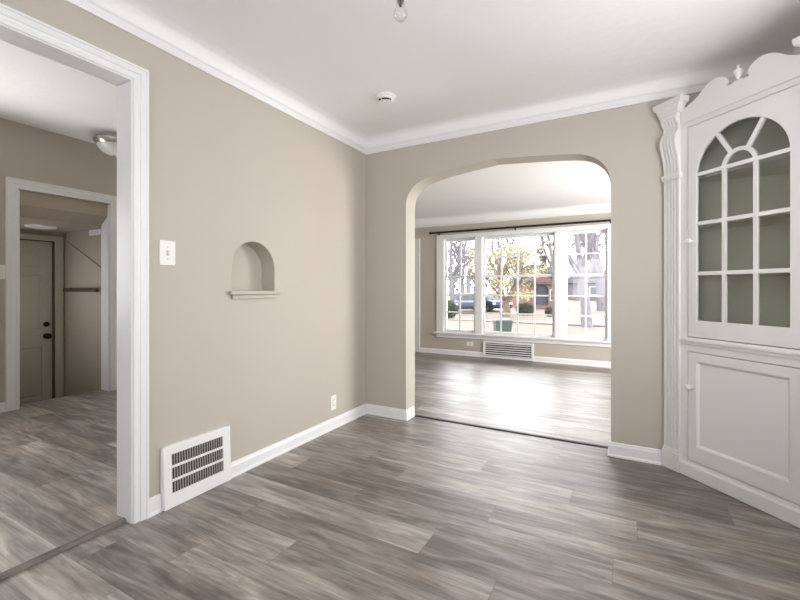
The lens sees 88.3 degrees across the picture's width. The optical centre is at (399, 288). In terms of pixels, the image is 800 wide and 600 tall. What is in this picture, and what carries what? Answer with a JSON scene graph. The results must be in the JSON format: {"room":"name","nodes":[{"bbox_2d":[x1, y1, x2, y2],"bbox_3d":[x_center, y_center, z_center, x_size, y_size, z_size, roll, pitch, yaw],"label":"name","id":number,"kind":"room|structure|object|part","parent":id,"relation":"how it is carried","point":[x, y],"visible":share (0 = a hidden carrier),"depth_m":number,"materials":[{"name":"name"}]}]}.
{"room":"dining room","nodes":[
{"label":"dining room","id":0,"kind":"room"},
{"bbox_2d":[20,229,65,396],"bbox_3d":[-4.356,0.305,4.609,0.120,2.310,1.240,0,0,29],"label":"wall","id":1,"kind":"structure","parent":0,"point":[28,231],"depth_m":4.99,"materials":[{"name":"beige paint"}]},
{"bbox_2d":[20,233,62,404],"bbox_3d":[-4.346,0.414,4.550,0.125,2.092,1.015,0,0,29],"label":"door","id":2,"kind":"structure","parent":1,"relation":"in","point":[41,262],"depth_m":4.83,"materials":[{"name":"grey paint"}]},
{"bbox_3d":[-4.359,0.410,4.556,0.005,1.640,0.570,0,0,29],"label":"raised panel","id":3,"kind":"part","parent":2,"relation":"part of","materials":[{"name":"grey paint"}]},
{"bbox_3d":[-4.148,0.555,4.852,0.070,0.066,0.066,0,0,29],"label":"knob","id":4,"kind":"part","parent":2,"relation":"part of","materials":[{"name":"black metal"}]},
{"bbox_2d":[0,40,116,142],"bbox_3d":[-2.627,-1.535,2.480,2.685,0.050,4.300,0,0,29],"label":"ceiling","id":5,"kind":"structure","parent":0,"point":[37,91],"depth_m":3.23,"materials":[{"name":"white paint"}]},
{"bbox_2d":[92,132,116,157],"bbox_3d":[-2.831,-1.407,4.083,0.348,0.209,0.348,0,0,29],"label":"ceiling light","id":6,"kind":"object","parent":5,"relation":"attached to","point":[106,142],"visible":0.66,"depth_m":3.96,"materials":[{"name":"white glass"}]},
{"bbox_3d":[-2.831,-1.369,4.083,0.292,0.091,0.292,0,0,29],"label":"lamp shade","id":7,"kind":"part","parent":6,"relation":"part of","materials":[{"name":"white glass"}]},
{"bbox_2d":[0,118,116,402],"bbox_3d":[-3.868,-0.230,3.164,0.150,2.660,4.300,0,0,29],"label":"wall","id":8,"kind":"structure","parent":0,"point":[27,152],"depth_m":3.90,"materials":[{"name":"beige paint"}]},
{"bbox_2d":[0,265,4,278],"bbox_3d":[-3.522,-0.150,3.619,0.018,0.125,0.090,0,0,29],"label":"light switch","id":9,"kind":"object","parent":8,"relation":"attached to","point":[2,267],"visible":1,"depth_m":3.64,"materials":[{"name":"white plastic"}]},
{"bbox_2d":[5,176,116,411],"bbox_3d":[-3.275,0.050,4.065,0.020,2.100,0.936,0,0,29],"label":"trim","id":10,"kind":"structure","parent":8,"relation":"attached to","point":[12,185],"depth_m":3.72,"materials":[{"name":"white paint"}]},
{"bbox_2d":[18,189,107,232],"bbox_3d":[-3.817,-0.795,4.309,1.115,0.230,0.995,0,0,29],"label":"ceiling","id":11,"kind":"structure","parent":0,"point":[65,213],"depth_m":4.14,"materials":[{"name":"beige paint"}]},
{"bbox_2d":[24,224,56,229],"bbox_3d":[-3.875,-0.666,4.447,0.270,0.031,0.270,0,0,29],"label":"recessed light","id":12,"kind":"object","parent":11,"relation":"in","point":[35,226],"visible":1,"depth_m":4.38,"materials":[{"name":"white plastic"}]},
{"bbox_2d":[27,226,54,229],"bbox_3d":[-3.875,-0.657,4.447,0.236,0.013,0.236,0,0,29],"label":"diffuser","id":13,"kind":"object","parent":12,"relation":"attached to","point":[35,227],"depth_m":4.41,"materials":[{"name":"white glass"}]},
{"bbox_2d":[66,228,100,265],"bbox_3d":[-3.601,0.305,4.830,0.990,2.310,0.125,0,0,29],"label":"wall","id":14,"kind":"structure","parent":0,"point":[90,246],"depth_m":4.77,"materials":[{"name":"beige paint"}]},
{"bbox_2d":[65,240,100,395],"bbox_3d":[-3.639,0.433,4.771,0.980,2.055,0.015,0,0,29],"label":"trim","id":15,"kind":"structure","parent":14,"relation":"attached to","point":[82,309],"depth_m":4.80,"materials":[{"name":"beige paint"}]},
{"bbox_2d":[63,288,97,291],"bbox_3d":[-3.661,0.010,4.738,0.745,0.044,0.064,0,0,29],"label":"handrail","id":16,"kind":"object","parent":15,"relation":"attached to","point":[64,289],"visible":1,"depth_m":4.69,"materials":[{"name":"brown wood"}]},
{"bbox_2d":[89,229,100,235],"bbox_3d":[-3.376,-0.641,4.617,0.370,0.062,0.030,0,0,29],"label":"trim","id":17,"kind":"structure","parent":14,"relation":"attached to","point":[94,231],"depth_m":4.62,"materials":[{"name":"white paint"}]},
{"bbox_2d":[0,0,365,497],"bbox_3d":[-1.356,-0.230,1.875,0.125,2.660,4.465,0,0,29],"label":"wall","id":18,"kind":"structure","parent":0,"point":[250,196],"depth_m":2.47,"materials":[{"name":"beige paint"}]},
{"bbox_2d":[0,402,5,412],"bbox_3d":[-2.998,1.046,1.806,2.685,0.085,2.760,0,0,29],"label":"baseboard","id":19,"kind":"structure","parent":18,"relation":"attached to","point":[2,405],"depth_m":3.64,"materials":[{"name":"white paint"}]},
{"bbox_2d":[0,517,126,580],"bbox_3d":[-1.630,1.091,1.357,0.030,0.018,1.356,0,0,29],"label":"threshold strip","id":20,"kind":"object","parent":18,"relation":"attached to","point":[14,570],"depth_m":1.72,"materials":[{"name":"grey wood"}]},
{"bbox_2d":[0,23,132,523],"bbox_3d":[-1.639,0.053,1.361,0.125,2.094,1.394,0,0,29],"label":"trim","id":21,"kind":"structure","parent":18,"relation":"attached to","point":[124,84],"depth_m":1.94,"materials":[{"name":"white paint"}]},
{"bbox_2d":[0,3,148,523],"bbox_3d":[-1.576,0.025,1.327,0.020,2.150,1.503,0,0,29],"label":"trim","id":22,"kind":"structure","parent":18,"relation":"attached to","point":[10,17],"depth_m":1.95,"materials":[{"name":"white paint"}]},
{"bbox_2d":[149,494,161,517],"bbox_3d":[-1.198,1.058,2.011,0.020,0.085,0.062,0,0,29],"label":"baseboard","id":23,"kind":"structure","parent":18,"relation":"attached to","point":[155,501],"depth_m":2.01,"materials":[{"name":"white paint"}]},
{"bbox_2d":[159,240,174,265],"bbox_3d":[-1.166,-0.181,2.072,0.018,0.125,0.082,0,0,29],"label":"light switch","id":24,"kind":"object","parent":18,"relation":"attached to","point":[166,248],"visible":1,"depth_m":2.07,"materials":[{"name":"white plastic"}]},
{"bbox_2d":[160,425,230,510],"bbox_3d":[-1.081,0.943,2.209,0.033,0.310,0.395,0,0,29],"label":"wall vent","id":25,"kind":"object","parent":18,"relation":"attached to","point":[190,467],"visible":1,"depth_m":2.18,"materials":[{"name":"white metal"}]},
{"bbox_2d":[228,291,280,298],"bbox_3d":[-0.892,0.036,2.554,0.032,0.048,0.390,0,0,29],"label":"sill","id":26,"kind":"structure","parent":18,"relation":"attached to","point":[234,294],"depth_m":2.52,"materials":[{"name":"beige paint"}]},
{"bbox_2d":[231,404,414,478],"bbox_3d":[-0.433,1.058,2.981,0.424,0.085,1.577,0,0,29],"label":"baseboard","id":27,"kind":"structure","parent":18,"relation":"attached to","point":[239,466],"depth_m":3.00,"materials":[{"name":"white paint"}]},
{"bbox_2d":[330,394,335,410],"bbox_3d":[-0.524,0.895,3.246,0.008,0.115,0.070,0,0,29],"label":"wall outlet","id":28,"kind":"object","parent":18,"relation":"attached to","point":[332,398],"visible":1,"depth_m":3.24,"materials":[{"name":"white plastic"}]},
{"bbox_2d":[65,0,748,154],"bbox_3d":[-0.089,-1.214,1.082,2.860,0.048,4.300,0,0,29],"label":"trim","id":29,"kind":"structure","parent":18,"relation":"attached to","point":[90,6],"depth_m":2.63,"materials":[{"name":"white paint"}]},
{"bbox_2d":[0,352,799,599],"bbox_3d":[-0.367,1.144,3.188,6.260,0.112,7.720,0,0,29],"label":"floor","id":30,"kind":"structure","parent":0,"point":[371,507],"depth_m":1.99,"materials":[{"name":"grey wood"}]},
{"bbox_2d":[653,36,799,527],"bbox_3d":[1.949,-0.036,2.204,0.508,2.268,0.917,0,0,-16],"label":"tall cabinet","id":31,"kind":"object","parent":30,"relation":"on","point":[731,157],"visible":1,"depth_m":2.29,"materials":[{"name":"white paint"}]},
{"bbox_3d":[1.679,-0.278,2.390,0.038,0.032,0.032,0,0,-16],"label":"knob","id":32,"kind":"part","parent":31,"relation":"part of","materials":[{"name":"white plastic"}]},
{"bbox_3d":[1.763,0.309,2.150,0.016,0.038,0.642,0,0,-16],"label":"ledge moulding","id":33,"kind":"part","parent":31,"relation":"part of","materials":[{"name":"white paint"}]},
{"bbox_3d":[1.765,1.058,2.151,0.012,0.080,0.640,0,0,-16],"label":"board","id":34,"kind":"part","parent":31,"relation":"part of","materials":[{"name":"white paint"}]},
{"bbox_3d":[1.778,0.683,2.155,0.022,0.629,0.556,0,0,-16],"label":"door","id":35,"kind":"part","parent":31,"relation":"part of","materials":[{"name":"white paint"}]},
{"bbox_3d":[1.778,-0.334,2.155,0.022,1.224,0.556,0,0,-16],"label":"glazed door","id":36,"kind":"part","parent":31,"relation":"part of","materials":[{"name":"white paint"}]},
{"bbox_2d":[699,152,789,182],"bbox_3d":[1.993,-0.649,2.217,0.372,0.016,0.777,0,0,-16],"label":"shelf","id":37,"kind":"object","parent":31,"relation":"attached to","point":[778,166],"depth_m":2.27,"materials":[{"name":"white paint"}]},
{"bbox_2d":[699,212,789,228],"bbox_3d":[1.993,-0.367,2.217,0.372,0.016,0.777,0,0,-16],"label":"shelf","id":38,"kind":"object","parent":31,"relation":"attached to","point":[782,220],"depth_m":2.26,"materials":[{"name":"white paint"}]},
{"bbox_2d":[699,272,789,276],"bbox_3d":[1.993,-0.082,2.217,0.372,0.016,0.777,0,0,-16],"label":"shelf","id":39,"kind":"object","parent":31,"relation":"attached to","point":[787,274],"depth_m":2.26,"materials":[{"name":"white paint"}]},
{"bbox_3d":[1.994,0.009,2.217,0.411,1.987,0.864,0,0,-16],"label":"panel","id":40,"kind":"part","parent":31,"relation":"part of","materials":[{"name":"white paint"}]},
{"bbox_2d":[93,0,799,147],"bbox_3d":[-0.089,-1.317,1.082,2.860,0.165,4.300,0,0,29],"label":"ceiling","id":41,"kind":"structure","parent":0,"point":[451,65],"depth_m":2.23,"materials":[{"name":"white paint"}]},
{"bbox_2d":[375,92,395,104],"bbox_3d":[-0.099,-1.304,2.829,0.140,0.040,0.140,0,0,29],"label":"smoke detector","id":42,"kind":"object","parent":41,"relation":"attached to","point":[384,98],"visible":1,"depth_m":2.79,"materials":[{"name":"white plastic"}]},
{"bbox_2d":[394,0,406,21],"bbox_3d":[0.023,-1.134,1.339,0.199,0.378,0.220,0,0,29],"label":"ceiling light","id":43,"kind":"object","parent":41,"relation":"hanging from","point":[400,2],"visible":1,"depth_m":1.45,"materials":[{"name":"glass"}]},
{"bbox_2d":[397,0,403,7],"bbox_3d":[0.002,-1.046,1.450,0.032,0.107,0.032,0,0,29],"label":"socket","id":44,"kind":"object","parent":43,"relation":"attached to","point":[400,2],"depth_m":1.44,"materials":[{"name":"metal"}]},
{"bbox_2d":[415,161,610,225],"bbox_3d":[0.999,-1.200,4.984,5.600,0.240,3.255,0,0,29],"label":"ceiling","id":45,"kind":"structure","parent":0,"point":[552,187],"depth_m":5.26,"materials":[{"name":"white paint"}]},
{"bbox_2d":[415,212,610,361],"bbox_3d":[1.823,-0.110,6.480,5.840,2.420,0.160,0,0,29],"label":"wall","id":46,"kind":"structure","parent":0,"point":[428,243],"depth_m":6.81,"materials":[{"name":"beige paint"}]},
{"bbox_2d":[415,238,419,351],"bbox_3d":[-0.092,0.107,7.397,0.970,1.985,0.081,0,0,29],"label":"door","id":47,"kind":"structure","parent":46,"relation":"attached to","point":[417,240],"depth_m":7.21,"materials":[{"name":"white paint"}]},
{"bbox_2d":[420,347,482,356],"bbox_3d":[0.845,1.060,6.916,1.125,0.080,0.020,0,0,29],"label":"baseboard","id":48,"kind":"structure","parent":46,"relation":"attached to","point":[425,350],"depth_m":6.89,"materials":[{"name":"white paint"}]},
{"bbox_2d":[483,341,533,360],"bbox_3d":[1.686,0.964,6.448,0.790,0.264,0.025,0,0,29],"label":"wall vent","id":49,"kind":"object","parent":46,"relation":"attached to","point":[491,349],"visible":1,"depth_m":6.44,"materials":[{"name":"white metal"}]},
{"bbox_2d":[415,209,610,227],"bbox_3d":[0.999,-1.091,4.984,5.600,0.038,3.255,0,0,29],"label":"trim","id":50,"kind":"structure","parent":46,"relation":"attached to","point":[598,211],"depth_m":6.37,"materials":[{"name":"white paint"}]},
{"bbox_2d":[429,219,610,234],"bbox_3d":[1.786,-0.946,6.351,2.916,0.062,0.100,0,0,29],"label":"curtain rod","id":51,"kind":"object","parent":46,"relation":"attached to","point":[605,220],"visible":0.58,"depth_m":6.25,"materials":[{"name":"black metal"}]},
{"bbox_2d":[433,224,610,347],"bbox_3d":[1.850,-0.049,6.430,2.815,1.732,0.220,0,0,29],"label":"window","id":52,"kind":"structure","parent":46,"relation":"attached to","point":[559,335],"depth_m":6.34,"materials":[{"name":"white paint"}]},
{"bbox_3d":[1.010,0.253,6.897,0.548,0.951,0.036,0,0,29],"label":"sash","id":53,"kind":"part","parent":52,"relation":"part of","materials":[{"name":"white paint"}]},
{"bbox_3d":[1.029,-0.516,6.932,0.548,0.658,0.036,0,0,29],"label":"sash","id":54,"kind":"part","parent":52,"relation":"part of","materials":[{"name":"white paint"}]},
{"bbox_3d":[1.839,0.253,6.440,1.110,0.951,0.036,0,0,29],"label":"sash","id":55,"kind":"part","parent":52,"relation":"part of","materials":[{"name":"white paint"}]},
{"bbox_3d":[1.858,-0.516,6.475,1.110,0.658,0.036,0,0,29],"label":"sash","id":56,"kind":"part","parent":52,"relation":"part of","materials":[{"name":"white paint"}]},
{"bbox_3d":[2.681,0.253,5.976,0.577,0.951,0.036,0,0,29],"label":"sash","id":57,"kind":"part","parent":52,"relation":"part of","materials":[{"name":"white paint"}]},
{"bbox_3d":[2.700,-0.516,6.011,0.577,0.658,0.036,0,0,29],"label":"sash","id":58,"kind":"part","parent":52,"relation":"part of","materials":[{"name":"white paint"}]},
{"bbox_2d":[534,356,610,367],"bbox_3d":[2.355,1.060,4.237,2.505,0.080,3.255,0,0,29],"label":"baseboard","id":59,"kind":"structure","parent":46,"relation":"attached to","point":[536,358],"depth_m":5.99,"materials":[{"name":"white paint"}]},
{"bbox_2d":[366,92,699,449],"bbox_3d":[1.041,-0.150,3.009,2.980,2.500,0.165,0,0,29],"label":"wall","id":60,"kind":"structure","parent":0,"point":[624,141],"depth_m":2.84,"materials":[{"name":"beige paint"}]},
{"bbox_2d":[415,414,608,448],"bbox_3d":[0.790,1.096,3.215,1.533,0.008,0.040,0,0,29],"label":"threshold strip","id":61,"kind":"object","parent":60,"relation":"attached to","point":[421,416],"depth_m":3.15,"materials":[{"name":"grey wood"}]},
{"bbox_2d":[607,436,661,465],"bbox_3d":[1.537,1.054,2.707,0.305,0.092,0.155,0,0,29],"label":"baseboard","id":62,"kind":"structure","parent":60,"relation":"attached to","point":[618,450],"depth_m":2.64,"materials":[{"name":"white paint"}]},
{"label":"outside","id":63,"kind":"structure","parent":0,"visible":0},
{"bbox_2d":[448,294,604,336],"bbox_3d":[19.914,1.730,71.433,130.000,0.060,130.000,0,0,29],"label":"ground","id":64,"kind":"structure","parent":63,"point":[573,305],"depth_m":22.18,"materials":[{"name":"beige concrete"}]},
{"bbox_2d":[448,300,458,317],"bbox_3d":[2.881,1.192,23.992,1.154,1.196,0.854,0,0,29],"label":"shrub","id":65,"kind":"object","parent":64,"relation":"on","point":[452,305],"visible":0.56,"depth_m":23.73,"materials":[{"name":"green plant"}]},
{"bbox_2d":[448,241,470,292],"bbox_3d":[6.218,-4.029,46.659,7.538,11.732,7.326,0,0,0],"label":"bare tree","id":66,"kind":"object","parent":64,"relation":"on","point":[456,252],"visible":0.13,"depth_m":45.52,"materials":[{"name":"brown plant"}]},
{"bbox_2d":[455,293,473,308],"bbox_3d":[4.964,1.020,30.984,1.724,1.420,4.067,0,0,9],"label":"parked car","id":67,"kind":"object","parent":64,"relation":"on","point":[467,302],"visible":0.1,"depth_m":29.33,"materials":[{"name":"grey metal"}]},
{"bbox_2d":[457,240,490,292],"bbox_3d":[17.285,-6.254,95.966,11.834,16.182,10.039,0,0,29],"label":"bare tree","id":68,"kind":"object","parent":64,"relation":"on","point":[472,241],"visible":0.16,"depth_m":95.67,"materials":[{"name":"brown plant"}]},
{"bbox_2d":[448,239,500,301],"bbox_3d":[4.557,-3.909,33.560,8.330,11.500,5.439,0,0,9],"label":"bare tree","id":69,"kind":"object","parent":64,"relation":"on","point":[451,271],"visible":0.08,"depth_m":33.90,"materials":[{"name":"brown plant"}]},
{"bbox_2d":[468,238,514,292],"bbox_3d":[14.037,-5.827,62.705,8.228,15.345,9.124,0,0,16],"label":"bare tree","id":70,"kind":"object","parent":64,"relation":"on","point":[505,239],"visible":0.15,"depth_m":61.58,"materials":[{"name":"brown plant"}]},
{"bbox_2d":[472,293,511,311],"bbox_3d":[7.104,1.020,32.484,1.724,1.420,4.067,0,0,-14],"label":"parked car","id":71,"kind":"object","parent":64,"relation":"on","point":[490,304],"visible":0.48,"depth_m":30.87,"materials":[{"name":"blue paint"}]},
{"bbox_2d":[492,319,512,331],"bbox_3d":[4.229,1.485,17.020,0.730,0.490,0.680,0,0,0],"label":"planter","id":72,"kind":"object","parent":64,"relation":"on","point":[506,323],"visible":0.94,"depth_m":16.72,"materials":[{"name":"green plastic"}]},
{"bbox_3d":[4.229,1.275,17.000,0.730,0.070,0.640,0,0,0],"label":"lid","id":73,"kind":"part","parent":72,"relation":"part of","materials":[{"name":"grey plastic"}]},
{"bbox_2d":[463,238,549,316],"bbox_3d":[6.718,-0.718,26.060,5.192,5.143,5.379,0,0,37],"label":"tree","id":74,"kind":"object","parent":64,"relation":"on","point":[506,300],"visible":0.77,"depth_m":25.76,"materials":[{"name":"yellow plant"}]},
{"bbox_2d":[448,264,573,293],"bbox_3d":[34.181,-2.979,111.681,53.628,9.462,35.969,0,0,29],"label":"trees","id":75,"kind":"object","parent":64,"relation":"on","point":[570,271],"visible":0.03,"depth_m":110.94,"materials":[{"name":"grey plant"}]},
{"bbox_2d":[515,302,533,313],"bbox_3d":[8.363,1.331,27.473,1.342,0.929,1.057,0,0,29],"label":"shrub","id":76,"kind":"object","parent":64,"relation":"on","point":[526,308],"visible":0.96,"depth_m":27.23,"materials":[{"name":"green plant"}]},
{"bbox_2d":[503,237,546,274],"bbox_3d":[20.974,-5.361,73.518,9.226,14.430,7.109,0,0,44],"label":"bare tree","id":77,"kind":"object","parent":64,"relation":"on","point":[520,242],"visible":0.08,"depth_m":72.55,"materials":[{"name":"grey plant"}]},
{"bbox_2d":[448,318,604,326],"bbox_3d":[5.386,1.732,21.983,26.000,0.095,1.400,0,0,29],"label":"path","id":78,"kind":"structure","parent":64,"relation":"on","point":[457,319],"depth_m":20.72,"materials":[{"name":"concrete"}]},
{"bbox_2d":[511,256,552,308],"bbox_3d":[12.706,-0.620,38.450,3.550,4.900,5.500,0,0,0],"label":"brick house","id":79,"kind":"structure","parent":64,"relation":"on","point":[543,284],"depth_m":36.28,"materials":[{"name":"red brick"}]},
{"bbox_3d":[12.411,0.510,36.330,1.180,1.840,0.100,0,0,0],"label":"entry door","id":80,"kind":"part","parent":79,"relation":"part of","materials":[{"name":"grey glass"}]},
{"bbox_2d":[508,235,574,268],"bbox_3d":[17.339,-4.812,47.186,10.325,13.337,7.838,0,0,0],"label":"bare tree","id":81,"kind":"object","parent":64,"relation":"on","point":[540,251],"visible":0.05,"depth_m":46.88,"materials":[{"name":"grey plant"}]},
{"bbox_2d":[545,307,551,316],"bbox_3d":[9.445,1.448,25.983,0.670,0.679,0.520,0,0,29],"label":"shrub","id":82,"kind":"object","parent":64,"relation":"on","point":[548,310],"visible":0.71,"depth_m":25.88,"materials":[{"name":"green plant"}]},
{"bbox_2d":[568,233,604,326],"bbox_3d":[8.497,-3.115,18.699,6.047,9.922,7.278,0,0,33],"label":"bare tree","id":83,"kind":"object","parent":64,"relation":"on","point":[578,267],"visible":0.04,"depth_m":18.99,"materials":[{"name":"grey plant"}]},
{"bbox_2d":[568,270,604,300],"bbox_3d":[32.300,-0.620,65.500,10.200,4.900,7.800,0,0,0],"label":"house","id":84,"kind":"structure","parent":64,"relation":"on","point":[572,280],"depth_m":64.42,"materials":[{"name":"white"}]},
{"bbox_3d":[29.100,0.280,61.983,1.040,1.140,0.025,0,0,0],"label":"pane","id":85,"kind":"part","parent":84,"relation":"part of","materials":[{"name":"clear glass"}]},
{"bbox_2d":[568,233,604,300],"bbox_3d":[27.262,-5.366,59.351,8.624,14.436,10.899,0,0,33],"label":"bare tree","id":86,"kind":"object","parent":64,"relation":"on","point":[602,239],"visible":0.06,"depth_m":59.61,"materials":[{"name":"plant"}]},
{"bbox_2d":[579,233,604,310],"bbox_3d":[14.744,-4.582,33.816,5.977,12.908,8.125,0,0,12],"label":"bare tree","id":87,"kind":"object","parent":64,"relation":"on","point":[598,267],"visible":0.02,"depth_m":32.82,"materials":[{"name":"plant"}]}
]}

